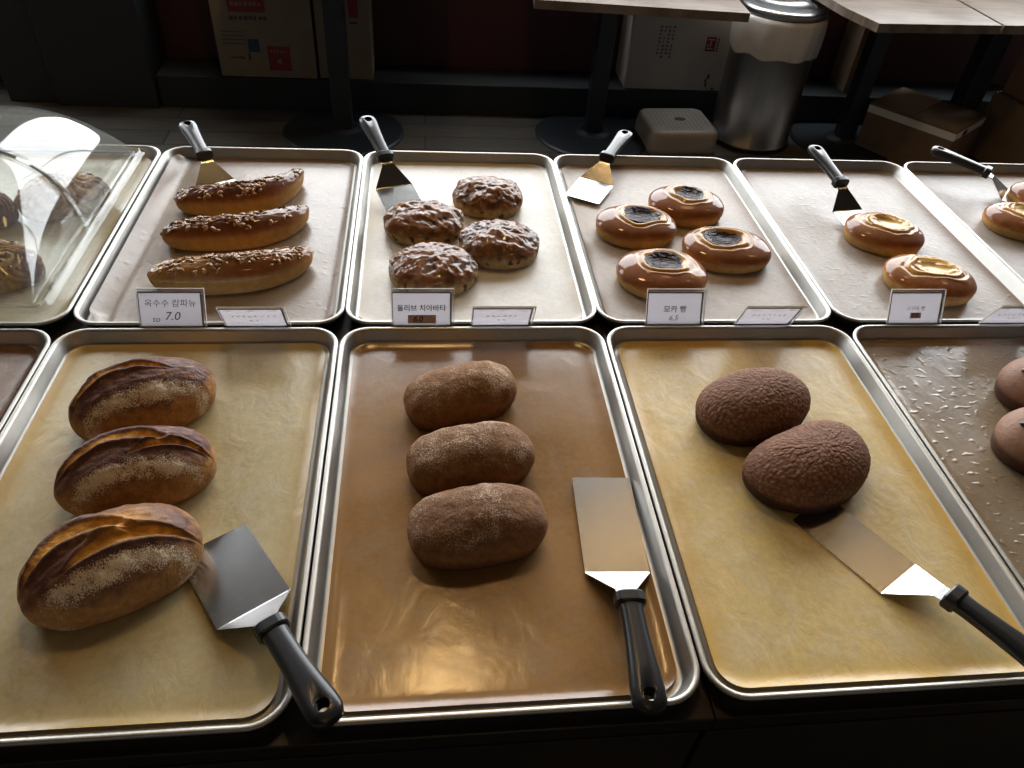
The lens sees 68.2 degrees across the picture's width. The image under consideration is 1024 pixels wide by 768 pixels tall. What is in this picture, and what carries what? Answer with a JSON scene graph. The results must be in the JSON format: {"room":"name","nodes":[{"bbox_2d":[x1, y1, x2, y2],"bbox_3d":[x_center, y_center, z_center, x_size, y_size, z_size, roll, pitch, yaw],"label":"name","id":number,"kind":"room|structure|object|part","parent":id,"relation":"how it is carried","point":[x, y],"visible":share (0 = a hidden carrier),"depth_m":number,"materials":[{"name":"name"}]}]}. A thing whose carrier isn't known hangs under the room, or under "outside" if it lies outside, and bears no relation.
{"room":"food shop","nodes":[
{"label":"food shop","id":0,"kind":"room"},
{"bbox_2d":[0,0,167,80],"bbox_3d":[0.329,-3.057,3.031,9.800,3.750,0.200,-1,42,-6],"label":"wall","id":1,"kind":"structure","parent":0,"point":[1,78],"depth_m":3.81,"materials":[{"name":"paint"}]},
{"bbox_2d":[0,0,58,101],"bbox_3d":[-2.294,-2.240,3.140,0.230,2.050,0.249,-1,42,-6],"label":"trim","id":2,"kind":"structure","parent":1,"relation":"attached to","point":[24,71],"depth_m":3.59,"materials":[{"name":"paint"}]},
{"bbox_2d":[25,0,166,107],"bbox_3d":[-1.963,-1.895,3.462,0.470,1.150,0.288,-1,42,-6],"label":"trim","id":3,"kind":"structure","parent":1,"relation":"attached to","point":[107,53],"depth_m":3.58,"materials":[{"name":"paint"}]},
{"bbox_2d":[156,57,1004,124],"bbox_3d":[1.081,-1.566,4.137,5.700,0.155,0.257,-1,42,-6],"label":"trim","id":4,"kind":"structure","parent":1,"relation":"attached to","point":[182,82],"depth_m":3.90,"materials":[{"name":"paint"}]},
{"bbox_2d":[208,0,319,78],"bbox_3d":[-1.188,-1.829,3.626,0.460,0.622,0.237,-1,42,-6],"label":"carton","id":5,"kind":"object","parent":4,"relation":"on","point":[254,38],"visible":0.96,"depth_m":3.62,"materials":[{"name":"cardboard"}]},
{"bbox_2d":[220,31,244,43],"bbox_3d":[-1.330,-1.654,3.607,0.110,0.057,0.001,-1,42,-6],"label":"print","id":6,"kind":"object","parent":5,"relation":"attached to","point":[226,37],"depth_m":3.61},
{"bbox_2d":[231,53,250,59],"bbox_3d":[-1.315,-1.590,3.667,0.092,0.035,0.001,-1,42,-6],"label":"print","id":7,"kind":"object","parent":5,"relation":"attached to","point":[234,56],"depth_m":3.67},
{"bbox_2d":[229,1,259,5],"bbox_3d":[-1.243,-1.768,3.515,0.135,0.021,0.001,-1,42,-6],"label":"print","id":8,"kind":"object","parent":5,"relation":"attached to","point":[231,3],"depth_m":3.51,"materials":[{"name":"paper"}]},
{"bbox_2d":[226,0,264,12],"bbox_3d":[-1.241,-1.769,3.515,0.170,0.072,0.001,-1,42,-6],"label":"print","id":9,"kind":"object","parent":5,"relation":"on","point":[232,6],"depth_m":3.52},
{"bbox_2d":[229,16,265,20],"bbox_3d":[-1.245,-1.722,3.557,0.170,0.021,0.001,-1,42,-6],"label":"print","id":10,"kind":"object","parent":5,"relation":"attached to","point":[231,18],"depth_m":3.56},
{"bbox_2d":[247,39,259,51],"bbox_3d":[-1.244,-1.630,3.639,0.052,0.060,0.001,-1,42,-6],"label":"print","id":11,"kind":"object","parent":5,"relation":"attached to","point":[253,45],"depth_m":3.64},
{"bbox_2d":[270,50,285,63],"bbox_3d":[-1.137,-1.595,3.683,0.073,0.064,0.001,-1,42,-6],"label":"print","id":12,"kind":"object","parent":5,"relation":"attached to","point":[276,56],"depth_m":3.68,"materials":[{"name":"paper"}]},
{"bbox_2d":[267,46,291,70],"bbox_3d":[-1.135,-1.589,3.690,0.105,0.115,0.001,-1,42,-6],"label":"print","id":13,"kind":"object","parent":5,"relation":"attached to","point":[279,58],"depth_m":3.69},
{"bbox_2d":[313,0,374,79],"bbox_3d":[-0.819,-1.830,3.677,0.260,0.602,0.226,-1,42,-6],"label":"carton","id":14,"kind":"object","parent":4,"relation":"on","point":[358,13],"visible":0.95,"depth_m":3.67,"materials":[{"name":"cardboard"}]},
{"bbox_2d":[347,0,357,17],"bbox_3d":[-0.755,-1.777,3.581,0.045,0.080,0.001,-1,42,-6],"label":"print","id":15,"kind":"object","parent":14,"relation":"on","point":[352,5],"depth_m":3.58},
{"bbox_2d":[615,15,731,90],"bbox_3d":[0.857,-1.772,3.936,0.545,0.388,0.241,-1,42,-6],"label":"carton","id":16,"kind":"object","parent":4,"relation":"on","point":[654,52],"visible":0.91,"depth_m":3.86,"materials":[{"name":"white cardboard"}]},
{"bbox_2d":[656,26,676,57],"bbox_3d":[0.775,-1.724,3.809,0.079,0.154,0.001,-1,42,-6],"label":"print","id":17,"kind":"object","parent":16,"relation":"attached to","point":[666,36],"depth_m":3.81},
{"bbox_2d":[705,37,716,51],"bbox_3d":[1.009,-1.725,3.836,0.050,0.070,0.001,-1,42,-6],"label":"print","id":18,"kind":"object","parent":16,"relation":"attached to","point":[710,42],"depth_m":3.84},
{"bbox_2d":[155,0,1023,84],"bbox_3d":[0.702,-2.011,3.873,4.900,1.120,0.011,-1,42,-6],"label":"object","id":19,"kind":"structure","parent":1,"relation":"attached to","point":[505,34],"depth_m":3.96,"materials":[{"name":"red paint"}]},
{"bbox_2d":[0,81,902,167],"bbox_3d":[0.539,0.826,1.584,9.800,0.100,7.550,-1,42,-6],"label":"floor","id":20,"kind":"structure","parent":0,"point":[159,128],"depth_m":3.67,"materials":[{"name":"grey wood"}]},
{"bbox_2d":[283,0,403,156],"bbox_3d":[-0.781,-1.547,3.502,0.980,0.730,0.710,-1,42,-6],"label":"cafe table","id":21,"kind":"object","parent":20,"relation":"on","point":[338,126],"visible":0.87,"depth_m":3.57,"materials":[{"name":"black metal"}]},
{"bbox_2d":[0,153,714,767],"bbox_3d":[-0.510,0.242,1.426,1.266,0.846,1.248,-1,42,-6],"label":"countertop","id":22,"kind":"structure","parent":20,"relation":"on","point":[617,738],"depth_m":0.74,"materials":[{"name":"laminate"}]},
{"bbox_2d":[0,328,50,432],"bbox_3d":[-0.833,0.131,0.863,0.401,0.024,0.607,-1,42,-6],"label":"baking tray","id":23,"kind":"object","parent":22,"relation":"on","point":[39,340],"visible":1,"depth_m":1.09,"materials":[{"name":"metal"}]},
{"bbox_2d":[0,345,36,418],"bbox_3d":[-0.834,0.137,0.868,0.362,0.004,0.568,-1,42,-6],"label":"parchment paper","id":24,"kind":"object","parent":23,"relation":"on","point":[16,361],"visible":1,"depth_m":1.06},
{"bbox_2d":[0,142,160,329],"bbox_3d":[-0.888,-0.279,1.320,0.401,0.024,0.607,-1,42,-6],"label":"baking tray","id":25,"kind":"object","parent":22,"relation":"on","point":[153,153],"visible":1,"depth_m":1.52,"materials":[{"name":"metal"}]},
{"bbox_2d":[0,105,142,307],"bbox_3d":[-0.894,-0.345,1.259,0.368,0.154,0.558,-1,42,-6],"label":"cover","id":26,"kind":"object","parent":25,"relation":"on","point":[42,303],"visible":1,"depth_m":1.28,"materials":[{"name":"clear plastic"}]},
{"bbox_3d":[-0.880,-0.247,1.150,0.322,0.144,0.231,-1,42,-6],"label":"lid","id":27,"kind":"part","parent":26,"relation":"part of","materials":[{"name":"clear plastic"}]},
{"bbox_2d":[0,154,150,321],"bbox_3d":[-0.889,-0.274,1.325,0.362,0.004,0.568,-1,42,-6],"label":"parchment paper","id":28,"kind":"object","parent":25,"relation":"on","point":[50,241],"visible":0.57,"depth_m":1.33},
{"bbox_2d":[0,192,18,228],"bbox_3d":[-0.944,-0.308,1.310,0.155,0.066,0.107,-8,43,-14],"label":"pastry","id":29,"kind":"object","parent":28,"relation":"on","point":[9,213],"visible":1,"depth_m":1.31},
{"bbox_2d":[0,239,45,293],"bbox_3d":[-0.828,-0.190,1.187,0.165,0.068,0.112,-9,43,-15],"label":"pastry","id":30,"kind":"object","parent":28,"relation":"on","point":[21,267],"visible":1,"depth_m":1.18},
{"bbox_2d":[14,170,109,221],"bbox_3d":[-0.816,-0.351,1.370,0.157,0.066,0.107,-18,46,-24],"label":"pastry","id":31,"kind":"object","parent":28,"relation":"on","point":[39,199],"visible":0.96,"depth_m":1.34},
{"bbox_2d":[0,327,337,746],"bbox_3d":[-0.433,0.126,0.908,0.401,0.024,0.607,-1,42,-6],"label":"baking tray","id":32,"kind":"object","parent":22,"relation":"on","point":[22,416],"visible":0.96,"depth_m":0.96,"materials":[{"name":"metal"}]},
{"bbox_2d":[0,343,324,731],"bbox_3d":[-0.433,0.131,0.912,0.362,0.004,0.568,-1,42,-6],"label":"parchment paper","id":33,"kind":"object","parent":32,"relation":"on","point":[165,660],"visible":0.62,"depth_m":0.86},
{"bbox_2d":[17,503,203,630],"bbox_3d":[-0.424,0.179,0.797,0.181,0.086,0.119,-20,47,-26],"label":"loaf","id":34,"kind":"object","parent":33,"relation":"on","point":[108,565],"visible":1,"depth_m":0.77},
{"bbox_2d":[54,425,216,516],"bbox_3d":[-0.446,0.093,0.894,0.179,0.082,0.107,-13,44,-19],"label":"loaf","id":35,"kind":"object","parent":33,"relation":"on","point":[169,465],"visible":0.94,"depth_m":0.86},
{"bbox_2d":[68,357,215,440],"bbox_3d":[-0.482,0.009,0.985,0.183,0.083,0.109,-18,46,-24],"label":"loaf","id":36,"kind":"object","parent":33,"relation":"on","point":[150,391],"visible":0.97,"depth_m":0.95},
{"bbox_2d":[189,524,343,730],"bbox_3d":[-0.251,0.237,0.764,0.081,0.066,0.295,-26,50,-30],"label":"spatula","id":37,"kind":"object","parent":33,"relation":"on","point":[236,582],"visible":0.98,"depth_m":0.80,"materials":[{"name":"metal"}]},
{"bbox_3d":[-0.308,0.208,0.832,0.081,0.002,0.117,-26,45,-30],"label":"blade","id":38,"kind":"part","parent":37,"relation":"part of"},
{"bbox_3d":[-0.198,0.269,0.705,0.035,0.018,0.129,-26,43,-30],"label":"handle","id":39,"kind":"part","parent":37,"relation":"part of","materials":[{"name":"black plastic"}]},
{"bbox_2d":[73,146,362,328],"bbox_3d":[-0.486,-0.284,1.365,0.401,0.024,0.607,-1,42,-6],"label":"baking tray","id":40,"kind":"object","parent":22,"relation":"on","point":[81,312],"visible":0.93,"depth_m":1.35,"materials":[{"name":"metal"}]},
{"bbox_2d":[135,288,206,326],"bbox_3d":[-0.503,-0.113,1.119,0.096,0.053,0.028,-1,42,-6],"label":"name card","id":41,"kind":"object","parent":40,"relation":"on","point":[156,308],"visible":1,"depth_m":1.12,"materials":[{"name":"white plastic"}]},
{"bbox_2d":[89,154,353,321],"bbox_3d":[-0.486,-0.284,1.365,0.362,0.016,0.568,-1,42,-6],"label":"parchment paper","id":42,"kind":"object","parent":40,"relation":"on","point":[325,189],"visible":0.59,"depth_m":1.33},
{"bbox_2d":[179,120,234,185],"bbox_3d":[-0.601,-0.438,1.486,0.074,0.068,0.263,-20,47,-25],"label":"spatula","id":43,"kind":"object","parent":42,"relation":"on","point":[210,172],"visible":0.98,"depth_m":1.48,"materials":[{"name":"metal"}]},
{"bbox_3d":[-0.635,-0.492,1.515,0.035,0.018,0.129,-20,55,-25],"label":"handle","id":44,"kind":"part","parent":43,"relation":"part of","materials":[{"name":"black plastic"}]},
{"bbox_3d":[-0.557,-0.364,1.450,0.074,0.002,0.085,-20,52,-25],"label":"blade","id":45,"kind":"part","parent":43,"relation":"part of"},
{"bbox_2d":[147,246,313,294],"bbox_3d":[-0.454,-0.190,1.231,0.263,0.057,0.078,-10,44,-17],"label":"seeded roll","id":46,"kind":"object","parent":42,"relation":"on","point":[255,270],"visible":0.99,"depth_m":1.21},
{"bbox_2d":[160,204,308,250],"bbox_3d":[-0.480,-0.278,1.331,0.260,0.054,0.082,-15,45,-21],"label":"seeded roll","id":47,"kind":"object","parent":42,"relation":"on","point":[248,230],"visible":1,"depth_m":1.31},
{"bbox_2d":[174,168,303,215],"bbox_3d":[-0.498,-0.365,1.425,0.253,0.056,0.094,-21,48,-27],"label":"seeded roll","id":48,"kind":"object","parent":42,"relation":"on","point":[269,192],"visible":0.98,"depth_m":1.39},
{"bbox_2d":[216,306,290,326],"bbox_3d":[-0.380,-0.099,1.114,0.096,0.054,0.027,-1,42,-6],"label":"name card","id":49,"kind":"object","parent":40,"relation":"on","point":[269,315],"visible":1,"depth_m":1.11,"materials":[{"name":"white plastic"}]},
{"bbox_3d":[-0.128,0.488,0.882,0.627,0.349,0.029,-1,42,-6],"label":"drawer","id":50,"kind":"part","parent":22,"relation":"part of","materials":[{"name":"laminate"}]},
{"bbox_2d":[345,151,595,326],"bbox_3d":[-0.087,-0.289,1.409,0.401,0.024,0.607,-1,42,-6],"label":"baking tray","id":51,"kind":"object","parent":22,"relation":"on","point":[587,303],"visible":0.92,"depth_m":1.41,"materials":[{"name":"metal"}]},
{"bbox_2d":[391,288,453,324],"bbox_3d":[-0.137,-0.118,1.159,0.096,0.053,0.028,-1,42,-6],"label":"name card","id":52,"kind":"object","parent":51,"relation":"on","point":[407,308],"visible":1,"depth_m":1.16,"materials":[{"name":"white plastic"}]},
{"bbox_2d":[359,162,582,320],"bbox_3d":[-0.087,-0.284,1.413,0.362,0.004,0.568,-1,42,-6],"label":"parchment paper","id":53,"kind":"object","parent":51,"relation":"on","point":[547,284],"visible":0.51,"depth_m":1.35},
{"bbox_2d":[359,115,420,211],"bbox_3d":[-0.245,-0.430,1.488,0.075,0.100,0.269,-15,45,-21],"label":"spatula","id":54,"kind":"object","parent":53,"relation":"on","point":[393,187],"visible":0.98,"depth_m":1.48,"materials":[{"name":"metal"}]},
{"bbox_3d":[-0.274,-0.495,1.516,0.035,0.018,0.129,-15,59,-21],"label":"handle","id":55,"kind":"part","parent":54,"relation":"part of","materials":[{"name":"black plastic"}]},
{"bbox_3d":[-0.211,-0.348,1.457,0.075,0.001,0.100,-15,57,-21],"label":"blade","id":56,"kind":"part","parent":54,"relation":"part of","materials":[{"name":"metal"}]},
{"bbox_2d":[383,200,464,245],"bbox_3d":[-0.162,-0.305,1.394,0.150,0.050,0.131,-1,42,-6],"label":"round ciabatta","id":57,"kind":"object","parent":53,"relation":"on","point":[409,223],"visible":0.92,"depth_m":1.36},
{"bbox_2d":[388,242,477,295],"bbox_3d":[-0.133,-0.202,1.282,0.152,0.049,0.134,0,42,-6],"label":"round ciabatta","id":58,"kind":"object","parent":53,"relation":"on","point":[430,264],"visible":0.96,"depth_m":1.25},
{"bbox_2d":[452,175,522,218],"bbox_3d":[-0.048,-0.373,1.484,0.139,0.048,0.122,0,42,-6],"label":"round ciabatta","id":59,"kind":"object","parent":53,"relation":"on","point":[483,197],"visible":0.99,"depth_m":1.46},
{"bbox_2d":[458,219,539,269],"bbox_3d":[-0.023,-0.260,1.356,0.147,0.051,0.135,5,42,0],"label":"round ciabatta","id":60,"kind":"object","parent":53,"relation":"on","point":[496,244],"visible":0.94,"depth_m":1.32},
{"bbox_2d":[471,306,535,324],"bbox_3d":[-0.014,-0.103,1.154,0.096,0.054,0.027,-1,42,-6],"label":"name card","id":61,"kind":"object","parent":51,"relation":"on","point":[482,315],"visible":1,"depth_m":1.15,"materials":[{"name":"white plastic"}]},
{"bbox_2d":[302,326,699,726],"bbox_3d":[-0.032,0.121,0.952,0.401,0.024,0.607,-1,42,-6],"label":"baking tray","id":62,"kind":"object","parent":22,"relation":"on","point":[687,678],"visible":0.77,"depth_m":0.89,"materials":[{"name":"metal"}]},
{"bbox_2d":[321,342,675,711],"bbox_3d":[-0.033,0.126,0.957,0.362,0.004,0.568,-1,42,-6],"label":"parchment paper","id":63,"kind":"object","parent":62,"relation":"on","point":[401,632],"visible":0.8,"depth_m":0.85,"materials":[{"name":"paper"}]},
{"bbox_2d":[403,360,516,431],"bbox_3d":[-0.070,0.009,1.038,0.162,0.066,0.092,-14,45,-20],"label":"loaf","id":64,"kind":"object","parent":63,"relation":"on","point":[471,392],"visible":0.95,"depth_m":1.01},
{"bbox_2d":[406,421,534,496],"bbox_3d":[-0.051,0.088,0.950,0.164,0.067,0.092,-8,43,-14],"label":"loaf","id":65,"kind":"object","parent":63,"relation":"on","point":[443,459],"visible":0.95,"depth_m":0.92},
{"bbox_2d":[407,483,547,570],"bbox_3d":[-0.039,0.157,0.873,0.164,0.067,0.096,-8,43,-14],"label":"loaf","id":66,"kind":"object","parent":63,"relation":"on","point":[482,525],"visible":1,"depth_m":0.84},
{"bbox_2d":[572,477,667,715],"bbox_3d":[0.123,0.212,0.837,0.075,0.045,0.325,1,41,-4],"label":"spatula","id":67,"kind":"object","parent":63,"relation":"on","point":[612,545],"visible":1,"depth_m":0.88,"materials":[{"name":"metal"}]},
{"bbox_3d":[0.117,0.169,0.920,0.075,0.002,0.143,1,41,-4],"label":"blade","id":68,"kind":"part","parent":67,"relation":"part of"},
{"bbox_3d":[0.128,0.269,0.756,0.035,0.018,0.129,1,39,-4],"label":"handle","id":69,"kind":"part","parent":67,"relation":"part of","materials":[{"name":"black plastic"}]},
{"bbox_2d":[533,0,750,155],"bbox_3d":[0.502,-1.506,3.580,0.883,0.730,0.760,2,42,-3],"label":"cafe table","id":70,"kind":"object","parent":20,"relation":"on","point":[591,133],"visible":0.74,"depth_m":3.57,"materials":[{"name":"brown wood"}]},
{"bbox_2d":[635,108,716,154],"bbox_3d":[0.829,-1.285,3.827,0.356,0.114,0.330,-3,42,-9],"label":"plastic stool","id":71,"kind":"object","parent":20,"relation":"on","point":[662,131],"visible":1,"depth_m":3.73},
{"bbox_2d":[711,0,828,154],"bbox_3d":[1.252,-1.534,3.737,0.433,0.660,0.435,-1,42,-6],"label":"waste bin","id":72,"kind":"object","parent":20,"relation":"on","point":[770,56],"visible":0.86,"depth_m":3.59,"materials":[{"name":"metal"}]},
{"bbox_2d":[596,164,1023,767],"bbox_3d":[0.749,0.226,1.565,1.266,0.846,1.248,-1,42,-6],"label":"countertop","id":73,"kind":"structure","parent":20,"relation":"on","point":[975,727],"depth_m":0.83,"materials":[{"name":"laminate"}]},
{"bbox_2d":[553,154,830,326],"bbox_3d":[0.311,-0.294,1.453,0.401,0.024,0.607,-1,42,-6],"label":"baking tray","id":74,"kind":"object","parent":73,"relation":"on","point":[822,311],"visible":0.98,"depth_m":1.46,"materials":[{"name":"metal"}]},
{"bbox_2d":[645,289,706,324],"bbox_3d":[0.261,-0.123,1.203,0.096,0.053,0.028,-1,42,-6],"label":"name card","id":75,"kind":"object","parent":74,"relation":"on","point":[661,307],"visible":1,"depth_m":1.20,"materials":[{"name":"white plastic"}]},
{"bbox_2d":[562,165,814,319],"bbox_3d":[0.311,-0.289,1.458,0.362,0.004,0.568,-1,42,-6],"label":"parchment paper","id":76,"kind":"object","parent":74,"relation":"on","point":[728,296],"visible":0.56,"depth_m":1.40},
{"bbox_2d":[566,130,632,203],"bbox_3d":[0.199,-0.469,1.603,0.074,0.054,0.264,20,44,16],"label":"spatula","id":77,"kind":"object","parent":76,"relation":"on","point":[593,185],"visible":0.99,"depth_m":1.59,"materials":[{"name":"metal"}]},
{"bbox_3d":[0.159,-0.399,1.556,0.074,0.002,0.084,20,46,16],"label":"blade","id":78,"kind":"part","parent":77,"relation":"part of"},
{"bbox_3d":[0.229,-0.519,1.640,0.035,0.018,0.129,20,48,16],"label":"handle","id":79,"kind":"part","parent":77,"relation":"part of","materials":[{"name":"black plastic"}]},
{"bbox_2d":[596,205,676,248],"bbox_3d":[0.236,-0.304,1.438,0.157,0.042,0.128,3,42,-3],"label":"bun","id":80,"kind":"object","parent":76,"relation":"on","point":[626,226],"visible":0.99,"depth_m":1.41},
{"bbox_2d":[616,249,707,298],"bbox_3d":[0.262,-0.196,1.318,0.159,0.043,0.133,1,42,-4],"label":"bun","id":81,"kind":"object","parent":76,"relation":"on","point":[654,270],"visible":0.91,"depth_m":1.29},
{"bbox_2d":[648,184,723,227],"bbox_3d":[0.349,-0.361,1.512,0.154,0.044,0.132,3,42,-3],"label":"bun","id":82,"kind":"object","parent":76,"relation":"on","point":[688,206],"visible":0.93,"depth_m":1.48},
{"bbox_2d":[682,226,771,273],"bbox_3d":[0.397,-0.253,1.396,0.165,0.042,0.130,2,42,-3],"label":"bun","id":83,"kind":"object","parent":76,"relation":"on","point":[727,250],"visible":0.94,"depth_m":1.36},
{"bbox_2d":[734,306,806,324],"bbox_3d":[0.410,-0.109,1.201,0.096,0.054,0.027,-1,42,-6],"label":"name card","id":84,"kind":"object","parent":74,"relation":"on","point":[751,314],"visible":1,"depth_m":1.20,"materials":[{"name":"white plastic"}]},
{"bbox_2d":[606,325,1023,700],"bbox_3d":[0.368,0.116,0.997,0.401,0.024,0.607,-1,42,-6],"label":"baking tray","id":85,"kind":"object","parent":73,"relation":"on","point":[1005,584],"visible":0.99,"depth_m":0.96,"materials":[{"name":"metal"}]},
{"bbox_2d":[618,340,1023,687],"bbox_3d":[0.368,0.121,1.001,0.362,0.004,0.568,-1,42,-6],"label":"parchment paper","id":86,"kind":"object","parent":85,"relation":"on","point":[775,607],"visible":0.66,"depth_m":0.91,"materials":[{"name":"paper"}]},
{"bbox_2d":[695,367,810,446],"bbox_3d":[0.342,0.024,1.059,0.179,0.069,0.117,-17,46,-23],"label":"bun","id":87,"kind":"object","parent":86,"relation":"on","point":[748,407],"visible":0.98,"depth_m":1.02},
{"bbox_2d":[742,420,870,513],"bbox_3d":[0.391,0.101,0.976,0.188,0.070,0.119,-17,46,-23],"label":"bun","id":88,"kind":"object","parent":86,"relation":"on","point":[810,467],"visible":1,"depth_m":0.94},
{"bbox_2d":[793,506,1023,666],"bbox_3d":[0.471,0.228,0.858,0.072,0.045,0.309,-23,48,-28],"label":"spatula","id":89,"kind":"object","parent":86,"relation":"on","point":[873,559],"visible":0.96,"depth_m":0.89,"materials":[{"name":"metal"}]},
{"bbox_3d":[0.416,0.193,0.925,0.072,0.002,0.127,-23,48,-28],"label":"blade","id":90,"kind":"part","parent":89,"relation":"part of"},
{"bbox_3d":[0.524,0.269,0.797,0.035,0.018,0.129,-23,46,-28],"label":"handle","id":91,"kind":"part","parent":89,"relation":"part of","materials":[{"name":"black plastic"}]},
{"bbox_3d":[0.502,0.480,0.952,0.627,0.349,0.029,-1,42,-6],"label":"drawer","id":92,"kind":"part","parent":73,"relation":"part of","materials":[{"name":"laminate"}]},
{"bbox_2d":[733,158,1023,326],"bbox_3d":[0.711,-0.299,1.497,0.401,0.024,0.607,-1,42,-6],"label":"baking tray","id":93,"kind":"object","parent":73,"relation":"on","point":[987,258],"visible":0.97,"depth_m":1.55,"materials":[{"name":"metal"}]},
{"bbox_2d":[741,169,1023,318],"bbox_3d":[0.711,-0.294,1.502,0.362,0.004,0.568,-1,42,-6],"label":"parchment paper","id":94,"kind":"object","parent":93,"relation":"on","point":[800,202],"visible":0.7,"depth_m":1.50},
{"bbox_2d":[807,145,863,225],"bbox_3d":[0.679,-0.398,1.555,0.071,0.080,0.275,-7,43,-13],"label":"spatula","id":95,"kind":"object","parent":94,"relation":"on","point":[846,205],"visible":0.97,"depth_m":1.55,"materials":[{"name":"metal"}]},
{"bbox_3d":[0.663,-0.463,1.593,0.035,0.018,0.129,-7,53,-13],"label":"handle","id":96,"kind":"part","parent":95,"relation":"part of","materials":[{"name":"black plastic"}]},
{"bbox_3d":[0.698,-0.316,1.514,0.071,0.002,0.100,-7,50,-13],"label":"blade","id":97,"kind":"part","parent":95,"relation":"part of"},
{"bbox_2d":[843,212,924,256],"bbox_3d":[0.729,-0.298,1.478,0.150,0.043,0.129,10,42,6],"label":"bun","id":98,"kind":"object","parent":94,"relation":"on","point":[878,233],"visible":0.99,"depth_m":1.45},
{"bbox_2d":[882,254,976,306],"bbox_3d":[0.754,-0.194,1.363,0.158,0.043,0.132,15,42,11],"label":"bun","id":99,"kind":"object","parent":94,"relation":"on","point":[905,271],"visible":0.95,"depth_m":1.34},
{"bbox_2d":[886,289,946,323],"bbox_3d":[0.668,-0.128,1.249,0.096,0.053,0.028,-1,42,-6],"label":"name card","id":100,"kind":"object","parent":93,"relation":"on","point":[904,307],"visible":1,"depth_m":1.25,"materials":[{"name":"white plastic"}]},
{"bbox_2d":[978,306,1023,323],"bbox_3d":[0.834,-0.114,1.248,0.096,0.054,0.027,-1,42,-6],"label":"name card","id":101,"kind":"object","parent":93,"relation":"on","point":[1003,314],"visible":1,"depth_m":1.25,"materials":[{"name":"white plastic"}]},
{"bbox_2d":[852,324,1023,590],"bbox_3d":[0.770,0.111,1.041,0.401,0.024,0.607,-1,42,-6],"label":"baking tray","id":102,"kind":"object","parent":73,"relation":"on","point":[862,334],"visible":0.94,"depth_m":1.24,"materials":[{"name":"metal"}]},
{"bbox_2d":[863,339,1023,578],"bbox_3d":[0.769,0.116,1.046,0.362,0.004,0.568,-1,42,-6],"label":"parchment paper","id":103,"kind":"object","parent":102,"relation":"on","point":[946,386],"visible":0.8,"depth_m":1.13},
{"bbox_2d":[990,407,1023,473],"bbox_3d":[0.742,0.072,1.048,0.145,0.062,0.107,-9,43,-16],"label":"bun","id":104,"kind":"object","parent":103,"relation":"on","point":[1007,437],"visible":1,"depth_m":1.03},
{"bbox_2d":[994,357,1023,410],"bbox_3d":[0.805,-0.002,1.137,0.150,0.063,0.113,-11,44,-17],"label":"bun","id":105,"kind":"object","parent":103,"relation":"on","point":[1009,383],"visible":0.96,"depth_m":1.12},
{"bbox_2d":[903,162,1023,282],"bbox_3d":[1.112,-0.304,1.542,0.401,0.024,0.607,-1,42,-6],"label":"baking tray","id":106,"kind":"object","parent":73,"relation":"on","point":[910,167],"visible":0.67,"depth_m":1.75,"materials":[{"name":"metal"}]},
{"bbox_2d":[912,172,1023,278],"bbox_3d":[1.111,-0.299,1.546,0.362,0.004,0.568,-1,42,-6],"label":"parchment paper","id":107,"kind":"object","parent":106,"relation":"on","point":[967,195],"visible":0.59,"depth_m":1.66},
{"bbox_2d":[930,146,1013,201],"bbox_3d":[1.050,-0.456,1.668,0.264,0.064,0.071,28,47,24],"label":"spatula","id":108,"kind":"object","parent":107,"relation":"on","point":[984,171],"visible":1,"depth_m":1.67,"materials":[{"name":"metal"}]},
{"bbox_3d":[0.997,-0.498,1.684,0.129,0.018,0.035,33,48,19],"label":"handle","id":109,"kind":"part","parent":108,"relation":"part of","materials":[{"name":"black plastic"}]},
{"bbox_3d":[1.120,-0.396,1.649,0.085,0.002,0.071,32,48,21],"label":"blade","id":110,"kind":"part","parent":108,"relation":"part of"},
{"bbox_2d":[982,202,1023,241],"bbox_3d":[1.059,-0.337,1.555,0.165,0.042,0.126,9,42,4],"label":"bun","id":111,"kind":"object","parent":107,"relation":"on","point":[1006,219],"visible":1,"depth_m":1.54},
{"bbox_2d":[1008,181,1023,202],"bbox_3d":[1.166,-0.407,1.645,0.153,0.040,0.128,5,42,0],"label":"bun","id":112,"kind":"object","parent":107,"relation":"on","point":[1016,191],"visible":0.88,"depth_m":1.64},
{"bbox_2d":[789,0,1001,160],"bbox_3d":[1.689,-1.469,3.653,0.720,0.730,0.798,-1,42,-6],"label":"cafe table","id":113,"kind":"object","parent":20,"relation":"on","point":[884,18],"visible":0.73,"depth_m":3.41,"materials":[{"name":"brown wood"}]},
{"bbox_2d":[855,87,986,166],"bbox_3d":[2.072,-1.285,3.850,0.361,0.242,0.442,-30,52,-33],"label":"carton","id":114,"kind":"object","parent":20,"relation":"on","point":[902,126],"visible":0.78,"depth_m":3.75,"materials":[{"name":"brown cardboard"}]},
{"bbox_2d":[950,0,1023,162],"bbox_3d":[2.401,-1.502,3.759,0.760,0.730,0.768,-1,42,-6],"label":"cafe table","id":115,"kind":"object","parent":20,"relation":"on","point":[989,50],"visible":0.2,"depth_m":3.65,"materials":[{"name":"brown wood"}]},
{"bbox_2d":[969,91,1023,163],"bbox_3d":[2.664,-1.233,3.781,0.460,0.332,0.401,-9,43,-15],"label":"carton","id":116,"kind":"object","parent":20,"relation":"on","point":[1000,139],"visible":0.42,"depth_m":3.74,"materials":[{"name":"brown cardboard"}]},
{"bbox_2d":[1003,49,1023,100],"bbox_3d":[2.702,-1.484,3.586,0.420,0.302,0.361,-9,43,-15],"label":"carton","id":117,"kind":"object","parent":116,"relation":"on","point":[1014,86],"visible":1,"depth_m":3.67,"materials":[{"name":"orange cardboard"}]},
{"bbox_2d":[829,20,869,92],"bbox_3d":[1.875,-1.777,4.074,0.150,0.342,0.190,-1,42,-6],"label":"carton","id":118,"kind":"object","parent":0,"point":[855,36],"visible":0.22,"depth_m":4.05,"materials":[{"name":"brown cardboard"}]}
]}

